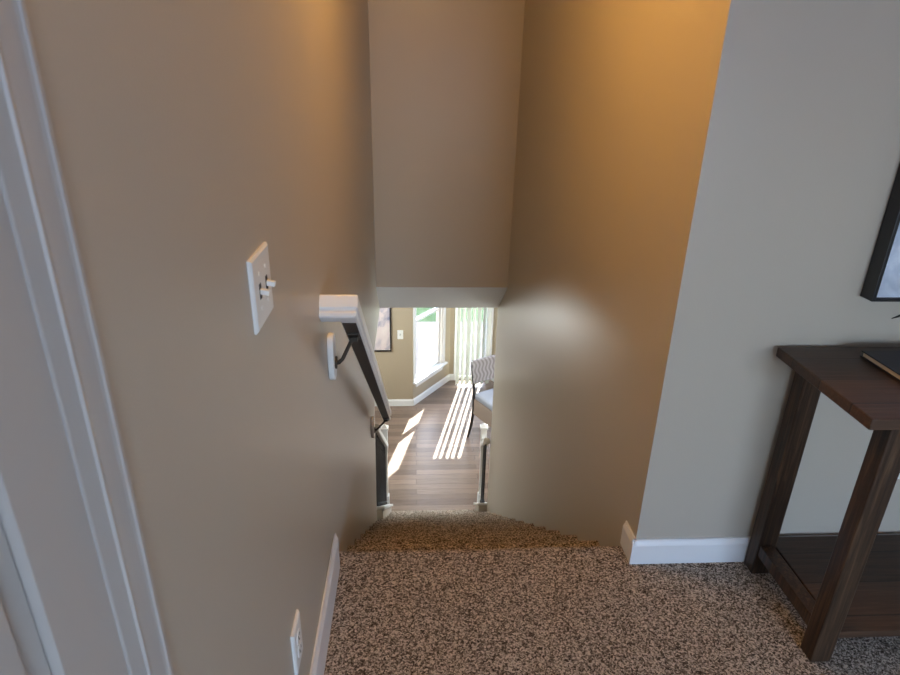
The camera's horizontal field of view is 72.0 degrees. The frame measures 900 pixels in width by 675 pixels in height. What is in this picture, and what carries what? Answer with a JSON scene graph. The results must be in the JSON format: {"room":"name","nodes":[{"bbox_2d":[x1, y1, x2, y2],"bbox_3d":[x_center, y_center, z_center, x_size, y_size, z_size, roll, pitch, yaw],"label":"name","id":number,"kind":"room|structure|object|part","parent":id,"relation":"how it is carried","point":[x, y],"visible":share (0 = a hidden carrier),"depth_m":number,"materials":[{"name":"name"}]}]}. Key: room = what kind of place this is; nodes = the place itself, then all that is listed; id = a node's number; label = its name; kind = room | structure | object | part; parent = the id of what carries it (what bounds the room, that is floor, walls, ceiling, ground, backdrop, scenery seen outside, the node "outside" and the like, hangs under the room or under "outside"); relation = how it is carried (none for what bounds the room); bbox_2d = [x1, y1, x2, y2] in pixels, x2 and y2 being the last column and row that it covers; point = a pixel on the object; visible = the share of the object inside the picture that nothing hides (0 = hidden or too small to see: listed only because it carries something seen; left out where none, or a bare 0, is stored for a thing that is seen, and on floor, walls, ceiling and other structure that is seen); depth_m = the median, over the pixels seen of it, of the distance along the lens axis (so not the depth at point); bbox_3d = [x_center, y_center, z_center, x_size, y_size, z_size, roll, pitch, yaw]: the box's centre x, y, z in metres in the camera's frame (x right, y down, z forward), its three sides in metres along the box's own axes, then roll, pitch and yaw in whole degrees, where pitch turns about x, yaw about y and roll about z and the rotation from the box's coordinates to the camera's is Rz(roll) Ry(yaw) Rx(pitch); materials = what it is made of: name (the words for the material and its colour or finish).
{"room":"upstairs landing","nodes":[
{"label":"upstairs landing","id":0,"kind":"room"},
{"bbox_2d":[24,0,379,674],"bbox_3d":[-0.423,1.110,1.547,0.148,5.160,7.600,0,23,-3],"label":"wall","id":1,"kind":"structure","parent":0,"point":[191,136],"depth_m":0.87,"materials":[{"name":"beige paint"}]},
{"bbox_2d":[0,185,128,674],"bbox_3d":[-0.304,0.456,0.165,0.180,2.060,0.830,0,23,-3],"label":"door","id":2,"kind":"structure","parent":1,"relation":"in","point":[57,617],"depth_m":0.42,"materials":[{"name":"grey paint"}]},
{"bbox_2d":[0,0,173,674],"bbox_3d":[-0.265,0.429,0.146,0.016,2.125,0.975,0,23,-3],"label":"trim","id":3,"kind":"structure","parent":1,"relation":"attached to","point":[32,183],"depth_m":0.45,"materials":[{"name":"grey paint"}]},
{"bbox_2d":[246,242,275,334],"bbox_3d":[-0.312,-0.086,1.050,0.022,0.124,0.122,0,23,-3],"label":"light switch","id":4,"kind":"object","parent":1,"relation":"attached to","point":[261,284],"visible":1,"depth_m":1.03,"materials":[{"name":"white plastic"}]},
{"bbox_2d":[290,609,302,674],"bbox_3d":[-0.334,0.670,1.360,0.010,0.118,0.073,0,23,-3],"label":"wall outlet","id":5,"kind":"object","parent":1,"relation":"attached to","point":[296,634],"visible":1,"depth_m":1.34,"materials":[{"name":"white plastic"}]},
{"bbox_2d":[297,627,300,644],"bbox_3d":[-0.331,0.652,1.352,0.003,0.029,0.033,0,23,-3],"label":"receptacle","id":6,"kind":"object","parent":5,"relation":"attached to","point":[298,628],"depth_m":1.35,"materials":[{"name":"white plastic"}]},
{"bbox_2d":[298,640,301,657],"bbox_3d":[-0.332,0.688,1.368,0.003,0.029,0.033,0,23,-3],"label":"receptacle","id":7,"kind":"object","parent":5,"relation":"attached to","point":[300,641],"depth_m":1.36,"materials":[{"name":"white plastic"}]},
{"bbox_2d":[309,533,339,674],"bbox_3d":[-0.340,0.920,1.508,0.012,0.142,1.130,0,23,-3],"label":"baseboard","id":8,"kind":"structure","parent":1,"relation":"attached to","point":[318,662],"depth_m":1.76,"materials":[{"name":"white paint"}]},
{"bbox_2d":[319,295,390,437],"bbox_3d":[-0.378,0.238,2.872,0.120,1.571,1.909,0,23,-3],"label":"handrail","id":9,"kind":"object","parent":1,"relation":"attached to","point":[345,309],"visible":1,"depth_m":1.89,"materials":[{"name":"white paint"}]},
{"bbox_3d":[-0.321,0.046,1.906,0.066,0.108,0.040,0,23,-3],"label":"bracket arm","id":10,"kind":"part","parent":9,"relation":"part of","materials":[{"name":"brown metal"}]},
{"bbox_3d":[-0.436,0.556,3.903,0.079,0.100,0.040,0,23,-3],"label":"bracket arm","id":11,"kind":"part","parent":9,"relation":"part of","materials":[{"name":"brown metal"}]},
{"bbox_2d":[374,308,412,398],"bbox_3d":[-2.161,-0.216,7.967,3.357,2.440,0.143,0,23,-3],"label":"wall","id":12,"kind":"structure","parent":0,"point":[395,366],"depth_m":8.19,"materials":[{"name":"beige paint"}]},
{"bbox_2d":[374,308,391,350],"bbox_3d":[-1.056,-0.218,7.929,0.600,0.860,0.034,0,23,-3],"label":"framed picture","id":13,"kind":"object","parent":12,"relation":"attached to","point":[383,342],"visible":0.28,"depth_m":7.99,"materials":[{"name":"black"}]},
{"bbox_2d":[375,399,412,405],"bbox_3d":[-2.081,0.889,8.364,3.157,0.100,0.013,0,23,-3],"label":"baseboard","id":14,"kind":"structure","parent":12,"relation":"attached to","point":[392,402],"depth_m":8.43,"materials":[{"name":"white paint"}]},
{"bbox_2d":[397,330,402,338],"bbox_3d":[-0.646,-0.034,8.040,0.075,0.125,0.022,0,23,-3],"label":"light switch","id":15,"kind":"object","parent":12,"relation":"attached to","point":[399,332],"visible":1,"depth_m":8.04,"materials":[{"name":"white plastic"}]},
{"bbox_2d":[413,308,450,398],"bbox_3d":[-0.282,-0.352,8.380,0.110,2.440,0.922,15,27,29],"label":"wall","id":16,"kind":"structure","parent":0,"point":[444,372],"depth_m":8.81,"materials":[{"name":"beige paint"}]},
{"bbox_2d":[413,308,447,386],"bbox_3d":[-0.288,-0.417,8.272,0.155,2.125,0.800,15,27,29],"label":"window","id":17,"kind":"structure","parent":16,"relation":"in","point":[440,362],"depth_m":8.62,"materials":[{"name":"white paint"}]},
{"bbox_3d":[-0.325,0.071,8.494,0.384,0.849,0.530,0,23,-3],"label":"sash","id":18,"kind":"part","parent":17,"relation":"part of","materials":[{"name":"white paint"}]},
{"bbox_3d":[-0.307,0.479,8.659,0.155,0.029,0.800,15,27,29],"label":"sill","id":19,"kind":"part","parent":17,"relation":"part of","materials":[{"name":"white paint"}]},
{"bbox_2d":[413,374,449,405],"bbox_3d":[-0.254,0.736,8.813,0.013,0.100,0.922,15,27,29],"label":"baseboard","id":20,"kind":"structure","parent":16,"relation":"attached to","point":[446,379],"depth_m":8.78,"materials":[{"name":"white paint"}]},
{"bbox_2d":[375,379,493,511],"bbox_3d":[-0.331,2.014,6.100,6.800,0.100,7.020,0,23,-3],"label":"floor","id":21,"kind":"structure","parent":0,"point":[433,464],"depth_m":7.46,"materials":[{"name":"brown wood"}]},
{"bbox_2d":[375,424,392,520],"bbox_3d":[-0.567,1.250,5.265,0.102,1.952,1.320,0,23,-3],"label":"balustrade","id":22,"kind":"object","parent":21,"relation":"on","point":[384,506],"visible":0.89,"depth_m":5.09,"materials":[{"name":"beige paint"}]},
{"bbox_3d":[-0.568,0.813,5.048,0.068,0.977,1.185,0,23,-3],"label":"handrail","id":23,"kind":"part","parent":22,"relation":"part of","materials":[{"name":"white paint"}]},
{"bbox_3d":[-0.614,1.250,5.906,0.060,0.890,0.060,0,23,-3],"label":"newel post","id":24,"kind":"part","parent":22,"relation":"part of","materials":[{"name":"white paint"}]},
{"bbox_2d":[347,510,599,550],"bbox_3d":[-0.005,1.388,4.221,1.014,2.465,3.384,0,23,-3],"label":"staircase","id":25,"kind":"structure","parent":21,"relation":"on","point":[424,529],"depth_m":3.06,"materials":[{"name":"brown carpet"}]},
{"bbox_2d":[467,355,494,437],"bbox_3d":[0.584,0.810,7.465,0.512,1.074,0.588,-13,27,-30],"label":"dining chair","id":26,"kind":"object","parent":21,"relation":"on","point":[482,369],"visible":0.32,"depth_m":7.39,"materials":[{"name":"grey fabric"}]},
{"bbox_3d":[0.264,0.801,7.529,0.042,1.026,0.136,-13,27,-30],"label":"post","id":27,"kind":"part","parent":26,"relation":"part of","materials":[{"name":"black wood"}]},
{"bbox_3d":[0.610,0.866,7.445,0.490,0.220,0.470,-13,27,-30],"label":"seat frame","id":28,"kind":"part","parent":26,"relation":"part of","materials":[{"name":"brown wood"}]},
{"bbox_3d":[0.469,0.367,7.483,0.494,0.280,0.087,-13,27,-30],"label":"backrest","id":29,"kind":"part","parent":26,"relation":"part of","materials":[{"name":"beige fabric"}]},
{"bbox_2d":[475,389,492,410],"bbox_3d":[0.621,0.731,7.373,0.494,0.084,0.460,-13,27,-30],"label":"seat cushion","id":30,"kind":"object","parent":26,"relation":"on","point":[484,399],"depth_m":7.33,"materials":[{"name":"grey fabric"}]},
{"bbox_2d":[473,423,490,511],"bbox_3d":[0.311,1.389,5.920,0.127,1.214,0.320,0,23,-3],"label":"balustrade","id":31,"kind":"object","parent":21,"relation":"on","point":[481,505],"visible":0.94,"depth_m":5.83,"materials":[{"name":"beige paint"}]},
{"bbox_3d":[0.308,1.249,5.957,0.060,0.890,0.060,0,23,-3],"label":"newel post","id":32,"kind":"part","parent":31,"relation":"part of","materials":[{"name":"white paint"}]},
{"bbox_3d":[0.323,0.962,5.685,0.068,0.234,0.225,0,23,-3],"label":"handrail","id":33,"kind":"part","parent":31,"relation":"part of","materials":[{"name":"white paint"}]},
{"bbox_2d":[368,0,524,307],"bbox_3d":[-0.050,-1.428,4.354,0.967,2.707,0.520,0,23,-3],"label":"wall","id":34,"kind":"structure","parent":0,"point":[445,75],"depth_m":4.13,"materials":[{"name":"beige paint"}]},
{"bbox_2d":[449,308,494,379],"bbox_3d":[0.323,-0.512,8.781,0.633,2.440,0.110,0,23,-3],"label":"wall","id":35,"kind":"structure","parent":0,"point":[452,313],"depth_m":8.94,"materials":[{"name":"beige paint"}]},
{"bbox_2d":[453,308,493,379],"bbox_3d":[0.348,-0.473,8.763,0.550,2.385,0.075,0,23,-3],"label":"door","id":36,"kind":"structure","parent":35,"relation":"in","point":[455,336],"depth_m":8.94,"materials":[{"name":"white paint"}]},
{"bbox_2d":[493,308,497,354],"bbox_3d":[0.969,-0.354,8.448,0.110,2.440,0.922,-16,29,-35],"label":"wall","id":37,"kind":"structure","parent":0,"point":[496,309],"depth_m":8.89,"materials":[{"name":"beige paint"}]},
{"bbox_2d":[324,546,899,674],"bbox_3d":[1.660,1.732,0.236,3.865,0.260,4.490,0,23,-3],"label":"floor","id":38,"kind":"structure","parent":0,"point":[544,610],"depth_m":1.87,"materials":[{"name":"brown carpet"}]},
{"bbox_2d":[744,347,899,661],"bbox_3d":[1.676,0.476,1.804,1.457,0.806,0.407,0,23,-3],"label":"console table","id":39,"kind":"object","parent":38,"relation":"on","point":[847,584],"visible":1,"depth_m":1.75,"materials":[{"name":"brown wood"}]},
{"bbox_3d":[1.039,0.421,1.936,0.060,0.776,0.054,0,23,-3],"label":"leg","id":40,"kind":"part","parent":39,"relation":"part of","materials":[{"name":"brown wood"}]},
{"bbox_3d":[1.038,0.752,1.895,0.044,0.044,0.282,0,23,-3],"label":"rail","id":41,"kind":"part","parent":39,"relation":"part of","materials":[{"name":"brown wood"}]},
{"bbox_2d":[775,535,899,637],"bbox_3d":[1.673,0.751,1.931,1.203,0.024,0.382,0,23,-3],"label":"shelf","id":42,"kind":"object","parent":39,"relation":"attached to","point":[874,610],"depth_m":1.90,"materials":[{"name":"brown wood"}]},
{"bbox_3d":[1.056,0.555,1.628,0.060,0.776,0.053,0,23,-3],"label":"leg","id":43,"kind":"part","parent":39,"relation":"part of","materials":[{"name":"brown wood"}]},
{"bbox_2d":[860,350,899,381],"bbox_3d":[1.321,0.096,1.625,0.330,0.018,0.260,0,23,-3],"label":"book","id":44,"kind":"object","parent":39,"relation":"on","point":[888,361],"visible":1,"depth_m":1.68,"materials":[{"name":"black paper"}]},
{"bbox_2d":[487,0,899,545],"bbox_3d":[1.936,0.254,3.652,2.935,5.160,3.102,0,23,-3],"label":"wall","id":45,"kind":"structure","parent":0,"point":[703,188],"depth_m":1.92,"materials":[{"name":"beige paint"}]},
{"bbox_2d":[620,521,636,563],"bbox_3d":[0.611,0.701,2.122,0.013,0.098,0.103,0,23,-3],"label":"baseboard","id":46,"kind":"structure","parent":45,"relation":"attached to","point":[627,535],"depth_m":2.12,"materials":[{"name":"white paint"}]},
{"bbox_2d":[630,534,899,563],"bbox_3d":[2.046,0.717,2.159,2.881,0.098,0.013,0,23,-3],"label":"baseboard","id":47,"kind":"structure","parent":45,"relation":"attached to","point":[697,549],"depth_m":2.08,"materials":[{"name":"white paint"}]},
{"bbox_2d":[860,164,899,301],"bbox_3d":[1.469,-0.469,1.593,0.600,0.786,0.050,0,23,-3],"label":"framed picture","id":48,"kind":"object","parent":45,"relation":"attached to","point":[882,280],"visible":1,"depth_m":1.68,"materials":[{"name":"black"}]},
{"bbox_2d":[877,223,899,296],"bbox_3d":[1.470,-0.464,1.581,0.578,0.764,0.009,0,23,-3],"label":"print","id":49,"kind":"object","parent":48,"relation":"attached to","point":[888,255],"depth_m":1.68},
{"bbox_3d":[-0.277,-0.368,5.057,6.800,0.220,6.990,0,23,-3],"label":"ceiling","id":50,"kind":"structure","parent":0,"visible":0},
{"bbox_2d":[455,308,491,384],"bbox_3d":[0.342,-0.409,8.558,0.520,2.370,0.075,0,23,-3],"label":"vertical blinds","id":51,"kind":"object","parent":50,"relation":"hanging from","point":[469,310],"visible":0.47,"depth_m":8.75,"materials":[{"name":"white fabric"}]},
{"label":"outside","id":52,"kind":"structure","parent":0,"visible":0},
{"bbox_2d":[416,308,486,321],"bbox_3d":[-1.511,-6.930,27.410,60.000,0.200,34.100,0,23,-3],"label":"lawn","id":53,"kind":"structure","parent":52,"point":[419,311],"depth_m":12.18,"materials":[{"name":"green plant"}]},
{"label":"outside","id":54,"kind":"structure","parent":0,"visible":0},
{"bbox_2d":[416,322,485,374],"bbox_3d":[0.410,0.199,10.800,14.000,0.140,2.200,0,23,-3],"label":"patio","id":55,"kind":"structure","parent":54,"point":[425,331],"depth_m":10.77,"materials":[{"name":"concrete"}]}
]}

